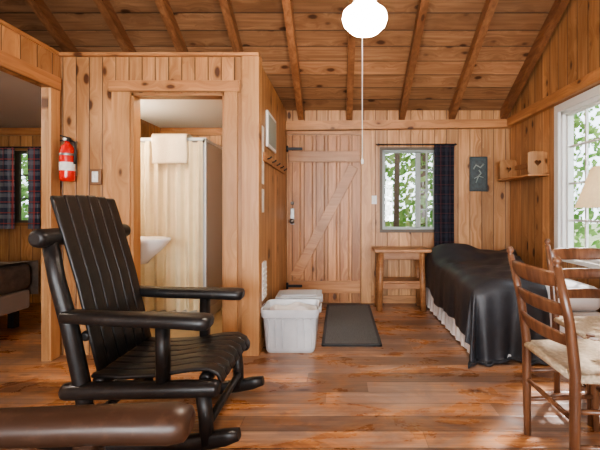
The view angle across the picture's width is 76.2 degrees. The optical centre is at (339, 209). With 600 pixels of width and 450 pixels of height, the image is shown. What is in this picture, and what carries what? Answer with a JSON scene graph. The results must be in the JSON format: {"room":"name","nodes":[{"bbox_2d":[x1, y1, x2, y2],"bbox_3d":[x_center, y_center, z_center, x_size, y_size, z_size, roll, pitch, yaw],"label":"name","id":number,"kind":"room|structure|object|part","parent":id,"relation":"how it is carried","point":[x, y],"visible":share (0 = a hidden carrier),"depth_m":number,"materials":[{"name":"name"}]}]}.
{"room":"cabin living room","nodes":[
{"label":"cabin living room","id":0,"kind":"room"},
{"bbox_2d":[0,71,40,127],"bbox_3d":[-3.385,-0.995,0.900,2.430,0.050,7.200,0,0,0],"label":"ceiling","id":1,"kind":"structure","parent":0,"point":[20,100],"depth_m":3.46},
{"bbox_2d":[0,24,159,360],"bbox_3d":[-2.145,-0.030,0.900,0.050,2.260,7.200,0,0,0],"label":"wall","id":2,"kind":"structure","parent":0,"point":[12,43],"depth_m":2.76,"materials":[{"name":"brown wood"}]},
{"bbox_2d":[0,19,60,360],"bbox_3d":[-2.132,-0.043,1.927,0.076,2.285,1.855,0,0,0],"label":"door frame","id":3,"kind":"structure","parent":2,"relation":"attached to","point":[9,62],"depth_m":2.76,"materials":[{"name":"brown wood"}]},
{"bbox_2d":[60,57,241,354],"bbox_3d":[-1.400,-0.030,2.930,1.540,2.260,0.100,0,0,0],"label":"wall","id":4,"kind":"structure","parent":0,"point":[85,97],"depth_m":2.88,"materials":[{"name":"brown wood"}]},
{"bbox_2d":[58,135,76,181],"bbox_3d":[-2.013,-0.382,2.821,0.121,0.344,0.118,0,0,0],"label":"fire extinguisher","id":5,"kind":"object","parent":4,"relation":"attached to","point":[67,153],"visible":1,"depth_m":2.78,"materials":[{"name":"red metal"}]},
{"bbox_2d":[90,169,101,184],"bbox_3d":[-1.843,-0.250,2.862,0.085,0.120,0.036,0,0,0],"label":"light switch","id":6,"kind":"object","parent":4,"relation":"attached to","point":[95,174],"visible":1,"depth_m":2.86,"materials":[{"name":"white plastic"}]},
{"bbox_2d":[58,52,261,355],"bbox_3d":[-1.365,-0.043,2.915,1.510,2.285,0.130,0,0,0],"label":"trim","id":7,"kind":"structure","parent":4,"relation":"attached to","point":[251,61],"depth_m":2.86,"materials":[{"name":"brown wood"}]},
{"bbox_2d":[108,80,239,331],"bbox_3d":[-1.248,0.062,2.916,0.985,2.075,0.128,0,0,0],"label":"door frame","id":8,"kind":"structure","parent":4,"relation":"attached to","point":[126,105],"depth_m":2.86,"materials":[{"name":"brown wood"}]},
{"bbox_2d":[141,99,221,127],"bbox_3d":[-1.425,-0.995,3.740,1.390,0.050,1.520,0,0,0],"label":"ceiling","id":9,"kind":"structure","parent":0,"point":[162,113],"depth_m":3.78,"materials":[{"name":"white paint"}]},
{"bbox_2d":[0,110,509,302],"bbox_3d":[-1.295,-0.050,4.560,6.610,2.300,0.120,0,0,0],"label":"wall","id":10,"kind":"structure","parent":0,"point":[481,218],"depth_m":4.50,"materials":[{"name":"brown wood"}]},
{"bbox_2d":[0,147,40,228],"bbox_3d":[-3.925,-0.260,4.451,0.950,0.960,0.098,0,0,0],"label":"plaid curtain","id":11,"kind":"object","parent":10,"relation":"hanging from","point":[7,156],"visible":0.98,"depth_m":4.42,"materials":[{"name":"fabric"}]},
{"bbox_2d":[0,146,40,226],"bbox_3d":[-3.850,-0.275,4.530,0.640,0.950,0.140,0,0,0],"label":"window","id":12,"kind":"structure","parent":10,"relation":"in","point":[18,152],"depth_m":4.53,"materials":[{"name":"brown wood"}]},
{"bbox_2d":[0,128,40,135],"bbox_3d":[-3.385,-0.925,4.490,2.430,0.090,0.020,0,0,0],"label":"crown molding","id":13,"kind":"structure","parent":10,"relation":"attached to","point":[3,131],"depth_m":4.48,"materials":[{"name":"brown wood"}]},
{"bbox_2d":[160,128,221,135],"bbox_3d":[-1.425,-0.925,4.490,1.388,0.090,0.020,0,0,0],"label":"crown molding","id":14,"kind":"structure","parent":10,"relation":"attached to","point":[192,131],"depth_m":4.48,"materials":[{"name":"brown wood"}]},
{"bbox_2d":[286,136,360,301],"bbox_3d":[-0.192,0.105,4.433,0.870,1.950,0.111,0,0,0],"label":"door","id":15,"kind":"structure","parent":10,"relation":"in","point":[308,220],"depth_m":4.46,"materials":[{"name":"brown wood"}]},
{"bbox_2d":[287,130,370,302],"bbox_3d":[-0.130,0.080,4.485,1.000,2.040,0.030,0,0,0],"label":"trim","id":16,"kind":"structure","parent":10,"relation":"attached to","point":[366,167],"depth_m":4.47,"materials":[{"name":"brown wood"}]},
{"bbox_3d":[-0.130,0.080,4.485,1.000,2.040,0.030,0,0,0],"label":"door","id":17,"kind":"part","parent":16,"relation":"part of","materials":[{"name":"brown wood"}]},
{"bbox_2d":[372,196,376,203],"bbox_3d":[0.405,-0.120,4.490,0.060,0.100,0.020,0,0,0],"label":"light switch","id":18,"kind":"object","parent":10,"relation":"attached to","point":[374,198],"visible":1,"depth_m":4.49,"materials":[{"name":"white paint"}]},
{"bbox_2d":[371,295,415,302],"bbox_3d":[1.190,1.055,4.491,1.640,0.090,0.018,0,0,0],"label":"baseboard","id":19,"kind":"structure","parent":10,"relation":"attached to","point":[386,298],"depth_m":4.48,"materials":[{"name":"brown wood"}]},
{"bbox_2d":[286,119,512,130],"bbox_3d":[0.690,-0.995,4.460,2.640,0.130,0.080,0,0,0],"label":"beam","id":20,"kind":"structure","parent":10,"relation":"attached to","point":[343,125],"depth_m":4.42,"materials":[{"name":"brown wood"}]},
{"bbox_2d":[380,147,433,232],"bbox_3d":[0.825,-0.237,4.530,0.710,1.005,0.140,0,0,0],"label":"window","id":21,"kind":"structure","parent":10,"relation":"in","point":[417,150],"depth_m":4.50,"materials":[{"name":"paint"}]},
{"bbox_2d":[376,143,456,246],"bbox_3d":[0.890,-0.168,4.452,0.940,1.215,0.097,0,0,0],"label":"window curtain","id":22,"kind":"object","parent":10,"relation":"attached to","point":[443,153],"visible":0.95,"depth_m":4.42,"materials":[{"name":"blue fabric"}]},
{"bbox_2d":[469,157,486,190],"bbox_3d":[1.635,-0.425,4.481,0.210,0.410,0.039,0,0,0],"label":"framed picture","id":23,"kind":"object","parent":10,"relation":"attached to","point":[477,165],"visible":1,"depth_m":4.47},
{"bbox_2d":[262,67,286,334],"bbox_3d":[-0.680,-0.030,3.740,0.100,2.260,1.520,0,0,0],"label":"wall","id":24,"kind":"structure","parent":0,"point":[274,216],"depth_m":3.66,"materials":[{"name":"brown wood"}]},
{"bbox_2d":[262,126,263,211],"bbox_3d":[-0.627,-0.330,3.060,0.004,0.700,0.140,0,0,0],"label":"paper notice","id":25,"kind":"object","parent":24,"relation":"attached to","point":[262,126],"visible":0.54,"depth_m":3.06,"materials":[{"name":"white paper"}]},
{"bbox_2d":[262,332,264,347],"bbox_3d":[-0.624,1.060,3.710,0.012,0.080,1.460,0,0,0],"label":"baseboard","id":26,"kind":"structure","parent":24,"relation":"attached to","point":[263,335],"depth_m":3.07,"materials":[{"name":"brown wood"}]},
{"bbox_2d":[262,261,266,300],"bbox_3d":[-0.617,0.570,3.080,0.026,0.300,0.160,0,0,0],"label":"wall vent","id":27,"kind":"object","parent":24,"relation":"attached to","point":[264,264],"depth_m":3.07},
{"bbox_2d":[266,110,275,153],"bbox_3d":[-0.619,-0.695,3.430,0.022,0.310,0.420,0,0,0],"label":"framed notice","id":28,"kind":"object","parent":24,"relation":"attached to","point":[270,121],"visible":1,"depth_m":3.33,"materials":[{"name":"white paint"}]},
{"bbox_2d":[263,152,286,173],"bbox_3d":[-0.600,-0.435,3.665,0.061,0.070,1.170,0,0,0],"label":"coat rack","id":29,"kind":"object","parent":24,"relation":"attached to","point":[269,160],"visible":1,"depth_m":3.43,"materials":[{"name":"brown wood"}]},
{"bbox_2d":[0,0,554,109],"bbox_3d":[-1.295,-2.225,0.900,6.810,2.206,7.400,0,0,0],"label":"ceiling","id":30,"kind":"structure","parent":0,"point":[450,26],"depth_m":3.69,"materials":[{"name":"brown wood"}]},
{"bbox_2d":[25,0,77,51],"bbox_3d":[-2.650,-2.164,0.900,0.070,2.203,7.190,0,0,0],"label":"ceiling beam","id":31,"kind":"structure","parent":30,"relation":"attached to","point":[39,7],"depth_m":3.47,"materials":[{"name":"brown wood"}]},
{"bbox_2d":[93,0,135,51],"bbox_3d":[-2.070,-2.164,0.900,0.070,2.203,7.190,0,0,0],"label":"ceiling beam","id":32,"kind":"structure","parent":30,"relation":"attached to","point":[105,7],"depth_m":3.47,"materials":[{"name":"brown wood"}]},
{"bbox_2d":[154,0,187,51],"bbox_3d":[-1.550,-2.164,0.900,0.070,2.203,7.190,0,0,0],"label":"ceiling beam","id":33,"kind":"structure","parent":30,"relation":"attached to","point":[163,6],"depth_m":3.46,"materials":[{"name":"brown wood"}]},
{"bbox_2d":[219,0,242,51],"bbox_3d":[-1.000,-2.164,0.900,0.070,2.203,7.190,0,0,0],"label":"ceiling beam","id":34,"kind":"structure","parent":30,"relation":"attached to","point":[226,6],"depth_m":3.45,"materials":[{"name":"brown wood"}]},
{"bbox_2d":[282,0,303,119],"bbox_3d":[-0.460,-2.164,0.900,0.070,2.203,7.190,0,0,0],"label":"ceiling beam","id":35,"kind":"structure","parent":30,"relation":"attached to","point":[287,4],"depth_m":3.72,"materials":[{"name":"brown wood"}]},
{"bbox_2d":[346,0,355,119],"bbox_3d":[0.110,-2.164,0.900,0.070,2.203,7.190,0,0,0],"label":"ceiling beam","id":36,"kind":"structure","parent":30,"relation":"attached to","point":[351,38],"depth_m":3.90,"materials":[{"name":"brown wood"}]},
{"bbox_2d":[342,0,386,163],"bbox_3d":[0.130,-1.422,1.993,0.236,2.395,0.251,0,0,0],"label":"ceiling light","id":37,"kind":"object","parent":30,"relation":"hanging from","point":[363,18],"depth_m":1.92,"materials":[{"name":"white glass"}]},
{"bbox_2d":[399,0,429,119],"bbox_3d":[0.730,-2.164,0.900,0.070,2.203,7.190,0,0,0],"label":"ceiling beam","id":38,"kind":"structure","parent":30,"relation":"attached to","point":[422,9],"depth_m":3.73,"materials":[{"name":"brown wood"}]},
{"bbox_2d":[449,0,498,118],"bbox_3d":[1.320,-2.164,0.900,0.070,2.203,7.190,0,0,0],"label":"ceiling beam","id":39,"kind":"structure","parent":30,"relation":"attached to","point":[489,7],"depth_m":3.72,"materials":[{"name":"brown wood"}]},
{"bbox_2d":[500,0,569,118],"bbox_3d":[1.930,-2.164,0.900,0.070,2.203,7.190,0,0,0],"label":"ceiling beam","id":40,"kind":"structure","parent":30,"relation":"attached to","point":[558,8],"depth_m":3.73,"materials":[{"name":"brown wood"}]},
{"bbox_2d":[0,303,599,449],"bbox_3d":[-1.295,1.147,0.900,6.810,0.106,7.400,0,0,0],"label":"floor","id":41,"kind":"structure","parent":0,"point":[416,390],"depth_m":2.28,"materials":[{"name":"brown wood"}]},
{"bbox_2d":[0,260,37,327],"bbox_3d":[-3.720,0.788,3.186,1.560,0.624,1.052,0,0,0],"label":"bed","id":42,"kind":"object","parent":41,"relation":"on","point":[18,279],"visible":1,"depth_m":3.52,"materials":[{"name":"fabric"}]},
{"bbox_2d":[0,260,37,293],"bbox_3d":[-3.670,0.659,3.186,1.460,0.366,1.052,0,0,0],"label":"bedspread","id":43,"kind":"object","parent":42,"relation":"on","point":[16,277],"depth_m":3.53,"materials":[{"name":"brown fabric"}]},
{"bbox_2d":[0,401,195,449],"bbox_3d":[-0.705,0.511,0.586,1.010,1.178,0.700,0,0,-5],"label":"armrest","id":44,"kind":"object","parent":41,"relation":"on","point":[89,426],"visible":1,"depth_m":0.84,"materials":[{"name":"brown wood"}]},
{"bbox_2d":[28,195,264,449],"bbox_3d":[-0.955,0.511,1.985,1.010,1.178,0.700,0,0,0],"label":"rocking chair","id":45,"kind":"object","parent":41,"relation":"on","point":[91,230],"visible":0.91,"depth_m":1.77,"materials":[{"name":"black paint"}]},
{"bbox_2d":[141,236,170,263],"bbox_3d":[-1.783,0.601,3.270,0.633,0.986,0.445,0,0,0],"label":"sink","id":46,"kind":"object","parent":41,"relation":"on","point":[151,246],"visible":0.18,"depth_m":3.19,"materials":[{"name":"ceramic"}]},
{"bbox_2d":[141,134,221,314],"bbox_3d":[-1.702,0.179,4.023,0.795,1.829,0.874,0,0,0],"label":"shower stall","id":47,"kind":"object","parent":41,"relation":"on","point":[181,174],"visible":0.77,"depth_m":3.67,"materials":[{"name":"white paint"}]},
{"bbox_2d":[151,134,192,163],"bbox_3d":[-1.615,-0.583,3.674,0.339,0.305,0.176,0,0,0],"label":"towel","id":48,"kind":"object","parent":47,"relation":"hanging from","point":[166,148],"depth_m":3.59,"materials":[{"name":"fabric"}]},
{"bbox_2d":[261,299,321,352],"bbox_3d":[-0.385,0.927,3.060,0.474,0.347,0.360,0,0,0],"label":"storage tote","id":49,"kind":"object","parent":41,"relation":"on","point":[290,325],"visible":1,"depth_m":2.91,"materials":[{"name":"plastic"}]},
{"bbox_2d":[275,289,322,329],"bbox_3d":[-0.370,0.925,3.480,0.424,0.350,0.308,0,0,-2],"label":"storage tote","id":50,"kind":"object","parent":41,"relation":"on","point":[305,293],"visible":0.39,"depth_m":3.39,"materials":[{"name":"plastic"}]},
{"bbox_2d":[321,304,381,345],"bbox_3d":[0.095,1.091,3.710,0.490,0.018,1.300,0,0,0],"label":"door mat","id":51,"kind":"object","parent":41,"relation":"on","point":[344,324],"visible":1,"depth_m":3.54,"materials":[{"name":"grey rubber"}]},
{"bbox_2d":[372,246,431,310],"bbox_3d":[0.680,0.763,4.260,0.620,0.676,0.360,0,0,0],"label":"side table","id":52,"kind":"object","parent":41,"relation":"on","point":[417,253],"visible":1,"depth_m":4.13,"materials":[{"name":"brown wood"}]},
{"bbox_2d":[425,243,599,368],"bbox_3d":[1.416,0.728,3.539,1.069,0.745,1.843,0,0,0],"label":"bed","id":53,"kind":"object","parent":41,"relation":"on","point":[470,289],"visible":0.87,"depth_m":2.81,"materials":[{"name":"fabric"}]},
{"bbox_3d":[1.475,0.790,3.630,0.950,0.620,1.660,0,0,0],"label":"mattress","id":54,"kind":"part","parent":53,"relation":"part of","materials":[{"name":"fabric"}]},
{"bbox_2d":[506,246,599,449],"bbox_3d":[1.054,0.639,1.680,0.483,0.923,0.469,0,0,0],"label":"dining chair","id":55,"kind":"object","parent":41,"relation":"on","point":[577,360],"visible":1,"depth_m":1.63,"materials":[{"name":"brown wood"}]},
{"bbox_2d":[544,238,599,426],"bbox_3d":[1.500,0.639,2.166,0.469,0.923,0.483,0,0,0],"label":"dining chair","id":56,"kind":"object","parent":41,"relation":"on","point":[587,327],"visible":0.7,"depth_m":2.34,"materials":[{"name":"brown wood"}]},
{"bbox_3d":[1.643,0.723,1.450,0.675,0.755,0.900,0,0,0],"label":"dining table","id":57,"kind":"object","parent":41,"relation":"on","visible":0},
{"bbox_2d":[575,166,599,207],"bbox_3d":[1.375,0.067,1.820,0.430,0.555,0.430,0,0,0],"label":"table lamp","id":58,"kind":"object","parent":57,"relation":"on","point":[589,197],"visible":1,"depth_m":1.81,"materials":[{"name":"fabric"}]},
{"bbox_2d":[510,0,599,311],"bbox_3d":[2.070,-1.094,0.960,0.120,4.388,7.320,0,0,0],"label":"wall","id":59,"kind":"structure","parent":0,"point":[572,51],"depth_m":3.73,"materials":[{"name":"brown wood"}]},
{"bbox_2d":[498,151,548,180],"bbox_3d":[1.910,-0.450,4.010,0.200,0.240,0.700,0,0,0],"label":"wall shelf","id":60,"kind":"object","parent":59,"relation":"attached to","point":[538,168],"visible":1,"depth_m":3.74,"materials":[{"name":"brown wood"}]},
{"bbox_2d":[507,67,599,125],"bbox_3d":[1.975,-1.020,0.860,0.070,0.100,7.120,0,0,0],"label":"beam","id":61,"kind":"structure","parent":59,"relation":"attached to","point":[592,79],"depth_m":3.39,"materials":[{"name":"brown wood"}]},
{"bbox_2d":[554,85,599,268],"bbox_3d":[2.040,-0.235,2.880,0.140,1.450,1.300,0,0,0],"label":"window","id":62,"kind":"structure","parent":59,"relation":"in","point":[564,113],"depth_m":3.42,"materials":[{"name":"white paint"}]},
{"label":"outside","id":63,"kind":"structure","parent":0,"visible":0},
{"bbox_2d":[388,223,599,247],"bbox_3d":[0.000,1.500,0.000,80.000,0.200,80.000,0,0,0],"label":"ground","id":64,"kind":"structure","parent":63,"point":[592,239],"depth_m":20.07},
{"bbox_2d":[22,105,599,247],"bbox_3d":[-1.503,-2.257,7.859,13.124,7.417,3.420,0,0,0],"label":"grove","id":65,"kind":"object","parent":64,"relation":"on","point":[400,217],"visible":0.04,"depth_m":6.84,"materials":[{"name":"green plant"}]}
]}

